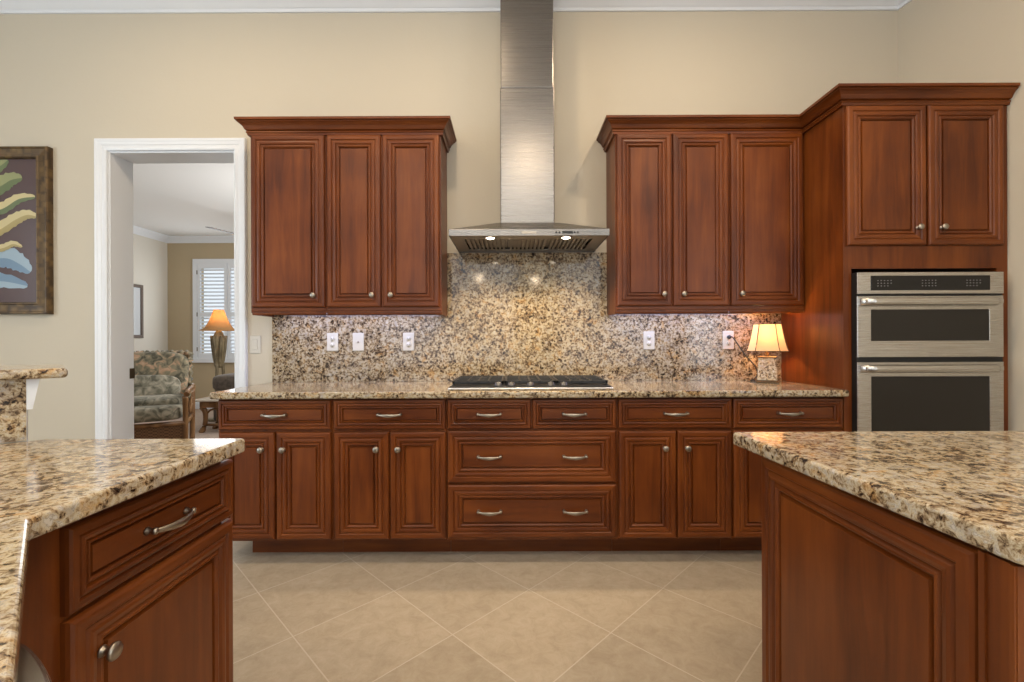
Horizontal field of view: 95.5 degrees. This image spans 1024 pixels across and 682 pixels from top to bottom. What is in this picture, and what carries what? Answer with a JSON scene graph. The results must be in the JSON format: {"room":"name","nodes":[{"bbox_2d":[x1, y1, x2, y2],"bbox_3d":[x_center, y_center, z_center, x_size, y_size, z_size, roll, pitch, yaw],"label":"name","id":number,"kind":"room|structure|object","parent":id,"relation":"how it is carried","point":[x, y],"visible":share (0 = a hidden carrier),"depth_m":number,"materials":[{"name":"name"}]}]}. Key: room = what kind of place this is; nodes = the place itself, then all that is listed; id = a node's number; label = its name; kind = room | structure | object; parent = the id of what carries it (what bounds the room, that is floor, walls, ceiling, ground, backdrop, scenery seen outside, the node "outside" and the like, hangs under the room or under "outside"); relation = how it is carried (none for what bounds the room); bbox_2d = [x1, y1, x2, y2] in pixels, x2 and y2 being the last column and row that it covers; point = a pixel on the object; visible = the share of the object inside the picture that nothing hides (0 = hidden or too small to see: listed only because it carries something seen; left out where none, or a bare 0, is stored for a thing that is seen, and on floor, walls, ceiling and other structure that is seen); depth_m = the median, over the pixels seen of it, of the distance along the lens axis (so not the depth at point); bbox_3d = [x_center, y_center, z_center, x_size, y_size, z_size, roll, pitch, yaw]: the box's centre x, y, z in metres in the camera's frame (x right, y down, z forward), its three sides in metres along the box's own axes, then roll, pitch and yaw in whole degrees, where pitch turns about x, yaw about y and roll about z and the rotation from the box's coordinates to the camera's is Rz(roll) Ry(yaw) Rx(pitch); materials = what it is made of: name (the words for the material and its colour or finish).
{"room":"kitchen","nodes":[
{"label":"kitchen","id":0,"kind":"room"},
{"bbox_2d":[0,410,27,443],"bbox_3d":[-1.719,0.641,0.923,1.050,1.076,0.129,0,0,-45],"label":"wall","id":1,"kind":"structure","parent":0,"point":[26,410],"depth_m":1.25,"materials":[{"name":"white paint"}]},
{"bbox_2d":[0,379,26,442],"bbox_3d":[-1.668,0.184,0.870,1.050,0.164,0.020,0,0,-45],"label":"bar splash","id":2,"kind":"object","parent":1,"relation":"attached to","point":[12,392],"visible":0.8,"depth_m":1.22,"materials":[{"name":"stone"}]},
{"bbox_2d":[26,379,39,409],"bbox_3d":[-1.335,0.142,1.298,0.026,0.081,0.164,0,0,-45],"label":"trim","id":3,"kind":"structure","parent":1,"relation":"attached to","point":[31,384],"depth_m":1.24,"materials":[{"name":"white paint"}]},
{"bbox_2d":[0,364,67,379],"bbox_3d":[-1.739,0.089,0.997,0.360,0.026,1.130,0,0,45],"label":"bar ledge","id":4,"kind":"object","parent":1,"relation":"on","point":[9,372],"visible":1,"depth_m":1.24,"materials":[{"name":"stone"}]},
{"bbox_2d":[133,234,167,351],"bbox_3d":[-6.131,-0.319,5.779,0.120,3.030,5.143,0,0,0],"label":"wall","id":5,"kind":"structure","parent":0,"point":[150,271],"depth_m":7.86,"materials":[{"name":"beige paint"}]},
{"bbox_2d":[133,284,143,337],"bbox_3d":[-6.057,-0.481,7.240,0.030,0.865,0.780,0,0,0],"label":"wall picture","id":6,"kind":"object","parent":5,"relation":"attached to","point":[138,289],"visible":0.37,"depth_m":7.54,"materials":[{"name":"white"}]},
{"bbox_2d":[133,287,140,334],"bbox_3d":[-6.063,-0.481,7.240,0.010,0.775,0.700,0,0,0],"label":"print","id":7,"kind":"object","parent":6,"relation":"attached to","point":[137,290],"depth_m":7.52,"materials":[{"name":"grey paper"}]},
{"bbox_2d":[133,163,233,235],"bbox_3d":[-3.743,-1.873,5.704,4.670,0.060,4.993,0,0,0],"label":"ceiling","id":8,"kind":"structure","parent":0,"point":[170,199],"depth_m":5.97,"materials":[{"name":"white paint"}]},
{"bbox_2d":[206,227,233,233],"bbox_3d":[-3.553,-1.618,6.609,1.255,0.449,1.306,0,0,0],"label":"ceiling fan","id":9,"kind":"object","parent":8,"relation":"hanging from","point":[206,227],"visible":0.05,"depth_m":6.13,"materials":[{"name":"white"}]},
{"bbox_2d":[167,243,234,398],"bbox_3d":[-3.736,-0.328,8.275,4.670,3.030,0.150,0,0,0],"label":"wall","id":10,"kind":"structure","parent":0,"point":[180,256],"depth_m":8.20,"materials":[{"name":"beige paint"}]},
{"bbox_2d":[133,225,233,242],"bbox_3d":[-3.792,-1.788,5.718,4.570,0.110,4.963,0,0,0],"label":"trim","id":11,"kind":"structure","parent":10,"relation":"attached to","point":[137,230],"depth_m":8.12,"materials":[{"name":"white paint"}]},
{"bbox_2d":[195,402,211,408],"bbox_3d":[-3.780,1.127,5.718,4.570,0.120,4.963,0,0,0],"label":"baseboard","id":12,"kind":"structure","parent":10,"relation":"attached to","point":[197,404],"depth_m":8.19,"materials":[{"name":"white paint"}]},
{"bbox_2d":[192,259,233,362],"bbox_3d":[-5.002,-0.533,8.177,1.210,1.820,0.074,0,0,0],"label":"window","id":13,"kind":"structure","parent":10,"relation":"in","point":[226,265],"depth_m":8.17,"materials":[{"name":"white paint"}]},
{"bbox_2d":[197,263,227,357],"bbox_3d":[-5.267,-0.532,8.188,0.522,1.670,0.035,0,0,0],"label":"shutter","id":14,"kind":"object","parent":13,"relation":"attached to","point":[201,315],"depth_m":8.17,"materials":[{"name":"white paint"}]},
{"bbox_2d":[227,263,233,357],"bbox_3d":[-4.737,-0.534,8.188,0.522,1.670,0.035,0,0,0],"label":"shutter","id":15,"kind":"object","parent":13,"relation":"attached to","point":[230,266],"depth_m":8.17,"materials":[{"name":"white paint"}]},
{"bbox_2d":[134,409,761,681],"bbox_3d":[-1.180,1.207,2.300,9.770,0.060,11.800,0,0,0],"label":"floor","id":16,"kind":"structure","parent":0,"point":[494,616],"depth_m":1.98,"materials":[{"name":"tile"}]},
{"bbox_2d":[17,643,51,681],"bbox_3d":[-0.580,0.739,0.270,0.467,0.870,0.678,0,0,-45],"label":"dishwasher","id":17,"kind":"object","parent":16,"relation":"on","point":[30,667],"visible":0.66,"depth_m":0.57,"materials":[{"name":"silver metal"}]},
{"bbox_2d":[20,459,232,681],"bbox_3d":[-0.973,0.738,0.989,0.488,0.875,0.567,0,0,0],"label":"base cabinet","id":18,"kind":"object","parent":16,"relation":"on","point":[139,588],"visible":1,"depth_m":0.97,"materials":[{"name":"brown wood"}]},
{"bbox_2d":[0,438,244,681],"bbox_3d":[-0.913,0.282,0.392,1.718,0.036,1.494,0,0,45],"label":"countertop","id":19,"kind":"structure","parent":18,"relation":"on","point":[47,485],"depth_m":0.88,"materials":[{"name":"stone"}]},
{"bbox_2d":[134,350,194,438],"bbox_3d":[-4.037,0.647,5.087,0.918,1.088,1.008,0,0,-31],"label":"armchair","id":20,"kind":"object","parent":16,"relation":"on","point":[164,390],"visible":0.54,"depth_m":5.10,"materials":[{"name":"fabric"}]},
{"bbox_2d":[134,375,180,395],"bbox_3d":[-4.063,0.528,5.141,0.660,0.298,0.248,0,0,-31],"label":"throw pillow","id":21,"kind":"object","parent":20,"relation":"on","point":[144,385],"depth_m":5.13,"materials":[{"name":"fabric"}]},
{"bbox_2d":[134,404,182,422],"bbox_3d":[-4.027,0.763,5.080,0.780,0.170,0.860,0,0,-31],"label":"seat cushion","id":22,"kind":"object","parent":20,"relation":"on","point":[142,412],"depth_m":4.83,"materials":[{"name":"fabric"}]},
{"bbox_2d":[134,393,183,405],"bbox_3d":[-3.987,0.653,5.011,0.740,0.142,0.400,0,0,-29],"label":"lumbar cushion","id":23,"kind":"object","parent":20,"relation":"on","point":[140,399],"depth_m":4.98,"materials":[{"name":"fabric"}]},
{"bbox_2d":[134,352,188,393],"bbox_3d":[-4.211,0.459,5.359,0.813,0.664,0.364,0,0,-31],"label":"cushion","id":24,"kind":"object","parent":20,"relation":"on","point":[155,372],"depth_m":5.32,"materials":[{"name":"fabric"}]},
{"bbox_2d":[195,397,218,432],"bbox_3d":[-3.791,0.978,6.175,0.650,0.448,0.450,0,0,0],"label":"side table","id":25,"kind":"object","parent":16,"relation":"on","point":[206,402],"visible":0.38,"depth_m":6.01,"materials":[{"name":"brown wood"}]},
{"bbox_2d":[198,310,233,421],"bbox_3d":[-4.424,0.360,7.020,0.516,1.660,0.516,0,0,0],"label":"table lamp","id":26,"kind":"object","parent":16,"relation":"on","point":[218,322],"visible":0.85,"depth_m":6.95,"materials":[{"name":"brown wood"}]},
{"bbox_2d":[212,373,234,420],"bbox_3d":[-3.717,0.824,6.750,1.000,0.725,0.680,0,0,0],"label":"ottoman","id":27,"kind":"object","parent":16,"relation":"on","point":[222,382],"visible":0.12,"depth_m":6.42,"materials":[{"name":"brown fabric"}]},
{"bbox_2d":[212,373,234,390],"bbox_3d":[-3.718,0.587,6.750,1.000,0.250,0.680,0,0,0],"label":"cushion","id":28,"kind":"object","parent":27,"relation":"on","point":[222,382],"depth_m":6.42,"materials":[{"name":"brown fabric"}]},
{"bbox_2d":[218,399,342,551],"bbox_3d":[-1.245,0.740,2.716,0.603,0.874,0.620,0,0,0],"label":"base cabinet","id":29,"kind":"object","parent":16,"relation":"on","point":[283,478],"visible":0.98,"depth_m":2.44,"materials":[{"name":"brown wood"}]},
{"bbox_2d":[333,398,450,551],"bbox_3d":[-0.642,0.738,2.716,0.599,0.874,0.620,0,0,0],"label":"base cabinet","id":30,"kind":"object","parent":16,"relation":"on","point":[391,493],"visible":0.99,"depth_m":2.44,"materials":[{"name":"brown wood"}]},
{"bbox_2d":[447,398,616,551],"bbox_3d":[0.106,0.735,2.716,0.894,0.874,0.620,0,0,0],"label":"base cabinet","id":31,"kind":"object","parent":16,"relation":"on","point":[524,474],"visible":1,"depth_m":2.44,"materials":[{"name":"brown wood"}]},
{"bbox_2d":[210,380,848,398],"bbox_3d":[0.090,0.278,2.712,3.305,0.036,0.630,0,0,0],"label":"countertop","id":32,"kind":"structure","parent":31,"relation":"on","point":[671,388],"depth_m":2.40,"materials":[{"name":"stone"}]},
{"bbox_2d":[448,375,613,389],"bbox_3d":[0.099,0.238,2.704,0.876,0.043,0.503,0,0,0],"label":"cooktop","id":33,"kind":"object","parent":32,"relation":"in","point":[515,382],"visible":1,"depth_m":2.55,"materials":[{"name":"silver metal"}]},
{"bbox_2d":[448,387,613,389],"bbox_3d":[0.099,0.253,2.704,0.876,0.014,0.503,0,0,0],"label":"steel tray","id":34,"kind":"object","parent":33,"relation":"attached to","point":[450,388],"depth_m":2.45,"materials":[{"name":"grey metal"}]},
{"bbox_2d":[727,323,788,383],"bbox_3d":[1.511,0.075,2.871,0.340,0.357,0.228,0,0,28],"label":"table lamp","id":35,"kind":"object","parent":32,"relation":"on","point":[766,338],"visible":1,"depth_m":2.78,"materials":[{"name":"beige fabric"}]},
{"bbox_2d":[612,397,730,550],"bbox_3d":[0.856,0.732,2.716,0.602,0.874,0.620,0,0,0],"label":"base cabinet","id":36,"kind":"object","parent":16,"relation":"on","point":[674,454],"visible":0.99,"depth_m":2.44,"materials":[{"name":"brown wood"}]},
{"bbox_2d":[720,397,842,550],"bbox_3d":[1.451,0.729,2.716,0.584,0.874,0.620,0,0,0],"label":"base cabinet","id":37,"kind":"object","parent":16,"relation":"on","point":[748,414],"visible":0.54,"depth_m":2.44,"materials":[{"name":"brown wood"}]},
{"bbox_2d":[761,456,1023,681],"bbox_3d":[1.328,0.729,0.925,1.329,0.875,0.650,0,0,0],"label":"base cabinet","id":38,"kind":"object","parent":16,"relation":"on","point":[855,589],"visible":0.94,"depth_m":0.86,"materials":[{"name":"brown wood"}]},
{"bbox_2d":[733,431,1023,565],"bbox_3d":[1.337,0.273,0.926,1.428,0.036,0.793,0,0,0],"label":"countertop","id":39,"kind":"structure","parent":38,"relation":"on","point":[966,486],"depth_m":0.92,"materials":[{"name":"stone"}]},
{"bbox_2d":[781,105,1007,431],"bbox_3d":[2.174,-0.052,2.710,0.863,2.430,0.631,0,0,0],"label":"tall cabinet","id":40,"kind":"object","parent":16,"relation":"on","point":[886,188],"visible":0.54,"depth_m":2.43,"materials":[{"name":"brown wood"}]},
{"bbox_2d":[851,272,1003,431],"bbox_3d":[2.166,0.193,2.608,0.758,1.100,0.511,0,0,0],"label":"double oven","id":41,"kind":"object","parent":40,"relation":"in","point":[928,347],"visible":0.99,"depth_m":2.40,"materials":[{"name":"silver metal"}]},
{"bbox_2d":[0,11,897,440],"bbox_3d":[-1.002,-0.564,3.117,8.400,3.480,0.180,0,0,0],"label":"wall","id":42,"kind":"structure","parent":0,"point":[68,81],"depth_m":3.03,"materials":[{"name":"beige paint"}]},
{"bbox_2d":[0,146,53,313],"bbox_3d":[-3.454,-0.712,3.004,0.938,1.079,0.044,0,0,0],"label":"framed picture","id":43,"kind":"object","parent":42,"relation":"attached to","point":[26,172],"visible":1,"depth_m":3.00,"materials":[{"name":"multicoloured paper"}]},
{"bbox_2d":[94,138,247,438],"bbox_3d":[-2.209,-0.066,3.117,0.977,2.493,0.232,0,0,0],"label":"trim","id":44,"kind":"structure","parent":42,"relation":"attached to","point":[102,146],"depth_m":3.01,"materials":[{"name":"white paint"}]},
{"bbox_2d":[108,151,234,438],"bbox_3d":[-2.209,-0.028,3.119,0.827,2.418,0.185,0,0,0],"label":"door frame","id":45,"kind":"structure","parent":42,"relation":"in","point":[121,328],"depth_m":3.10,"materials":[{"name":"white paint"}]},
{"bbox_2d":[250,336,260,353],"bbox_3d":[-1.669,0.024,3.022,0.072,0.116,0.009,0,0,0],"label":"light switch","id":46,"kind":"object","parent":42,"relation":"attached to","point":[255,341],"visible":1,"depth_m":3.02,"materials":[{"name":"beige plastic"}]},
{"bbox_2d":[251,135,327,316],"bbox_3d":[-1.330,-0.704,2.874,0.449,1.097,0.306,0,0,0],"label":"upper cabinet","id":47,"kind":"object","parent":42,"relation":"attached to","point":[289,183],"visible":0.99,"depth_m":2.76,"materials":[{"name":"brown wood"}]},
{"bbox_2d":[326,135,446,315],"bbox_3d":[-0.763,-0.707,2.874,0.682,1.097,0.306,0,0,0],"label":"upper cabinet","id":48,"kind":"object","parent":42,"relation":"attached to","point":[387,194],"visible":1,"depth_m":2.76,"materials":[{"name":"brown wood"}]},
{"bbox_2d":[234,116,456,152],"bbox_3d":[-0.991,-1.266,2.867,1.261,0.087,0.320,0,0,0],"label":"crown molding","id":49,"kind":"structure","parent":48,"relation":"attached to","point":[253,125],"depth_m":2.74,"materials":[{"name":"brown wood"}]},
{"bbox_2d":[0,0,911,13],"bbox_3d":[-0.898,-2.195,0.548,8.321,0.118,4.958,0,0,0],"label":"trim","id":50,"kind":"structure","parent":42,"relation":"attached to","point":[6,6],"depth_m":3.00,"materials":[{"name":"white paint"}]},
{"bbox_2d":[272,252,780,381],"bbox_3d":[0.094,-0.156,3.017,3.292,0.830,0.020,0,0,0],"label":"backsplash","id":51,"kind":"structure","parent":42,"relation":"attached to","point":[509,314],"depth_m":3.01,"materials":[{"name":"stone"}]},
{"bbox_2d":[327,333,337,350],"bbox_3d":[-1.159,0.007,3.002,0.072,0.116,0.008,0,0,0],"label":"wall outlet","id":52,"kind":"object","parent":51,"relation":"attached to","point":[332,338],"visible":1,"depth_m":3.00,"materials":[{"name":"beige plastic"}]},
{"bbox_2d":[353,333,363,350],"bbox_3d":[-0.993,0.006,3.000,0.072,0.116,0.013,0,0,0],"label":"outlet","id":53,"kind":"object","parent":51,"relation":"attached to","point":[358,338],"visible":1,"depth_m":3.00,"materials":[{"name":"beige plastic"}]},
{"bbox_2d":[403,333,413,350],"bbox_3d":[-0.668,0.005,3.002,0.072,0.116,0.008,0,0,0],"label":"wall outlet","id":54,"kind":"object","parent":51,"relation":"attached to","point":[408,338],"visible":1,"depth_m":3.00,"materials":[{"name":"beige plastic"}]},
{"bbox_2d":[643,331,654,348],"bbox_3d":[0.885,-0.004,3.002,0.072,0.116,0.008,0,0,0],"label":"wall outlet","id":55,"kind":"object","parent":51,"relation":"attached to","point":[648,336],"visible":1,"depth_m":3.00,"materials":[{"name":"beige plastic"}]},
{"bbox_2d":[723,331,733,348],"bbox_3d":[1.397,-0.006,3.002,0.072,0.116,0.008,0,0,0],"label":"wall outlet","id":56,"kind":"object","parent":51,"relation":"attached to","point":[727,343],"visible":0.99,"depth_m":3.00,"materials":[{"name":"beige plastic"}]},
{"bbox_2d":[449,0,609,252],"bbox_3d":[0.090,-1.414,2.782,0.879,1.688,0.489,0,0,0],"label":"range hood","id":57,"kind":"object","parent":42,"relation":"attached to","point":[527,158],"visible":1,"depth_m":2.72,"materials":[{"name":"silver metal"}]},
{"bbox_2d":[484,236,496,239],"bbox_3d":[-0.121,-0.574,2.596,0.072,0.009,0.072,0,0,0],"label":"light","id":58,"kind":"object","parent":57,"relation":"on","point":[485,237],"depth_m":2.58,"materials":[{"name":"beige glass"}]},
{"bbox_2d":[560,236,571,238],"bbox_3d":[0.302,-0.578,2.596,0.071,0.004,0.071,0,0,-9],"label":"light","id":59,"kind":"object","parent":57,"relation":"on","point":[561,237],"depth_m":2.58,"materials":[{"name":"beige glass"}]},
{"bbox_2d":[606,134,728,315],"bbox_3d":[0.952,-0.713,2.874,0.674,1.097,0.306,0,0,0],"label":"upper cabinet","id":60,"kind":"object","parent":42,"relation":"attached to","point":[667,194],"visible":1,"depth_m":2.76,"materials":[{"name":"brown wood"}]},
{"bbox_2d":[596,83,1019,151],"bbox_3d":[1.552,-1.276,2.619,2.154,0.087,0.390,0,0,16],"label":"crown molding","id":61,"kind":"structure","parent":60,"relation":"attached to","point":[842,94],"depth_m":2.56,"materials":[{"name":"brown wood"}]},
{"bbox_2d":[728,133,803,312],"bbox_3d":[1.514,-0.716,2.874,0.446,1.097,0.306,0,0,0],"label":"upper cabinet","id":62,"kind":"object","parent":42,"relation":"attached to","point":[766,207],"visible":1,"depth_m":2.76,"materials":[{"name":"brown wood"}]},
{"bbox_2d":[898,0,1023,430],"bbox_3d":[3.099,-0.580,-0.298,0.150,3.480,6.750,0,0,-9],"label":"wall","id":63,"kind":"structure","parent":0,"point":[940,41],"depth_m":2.51,"materials":[{"name":"beige paint"}]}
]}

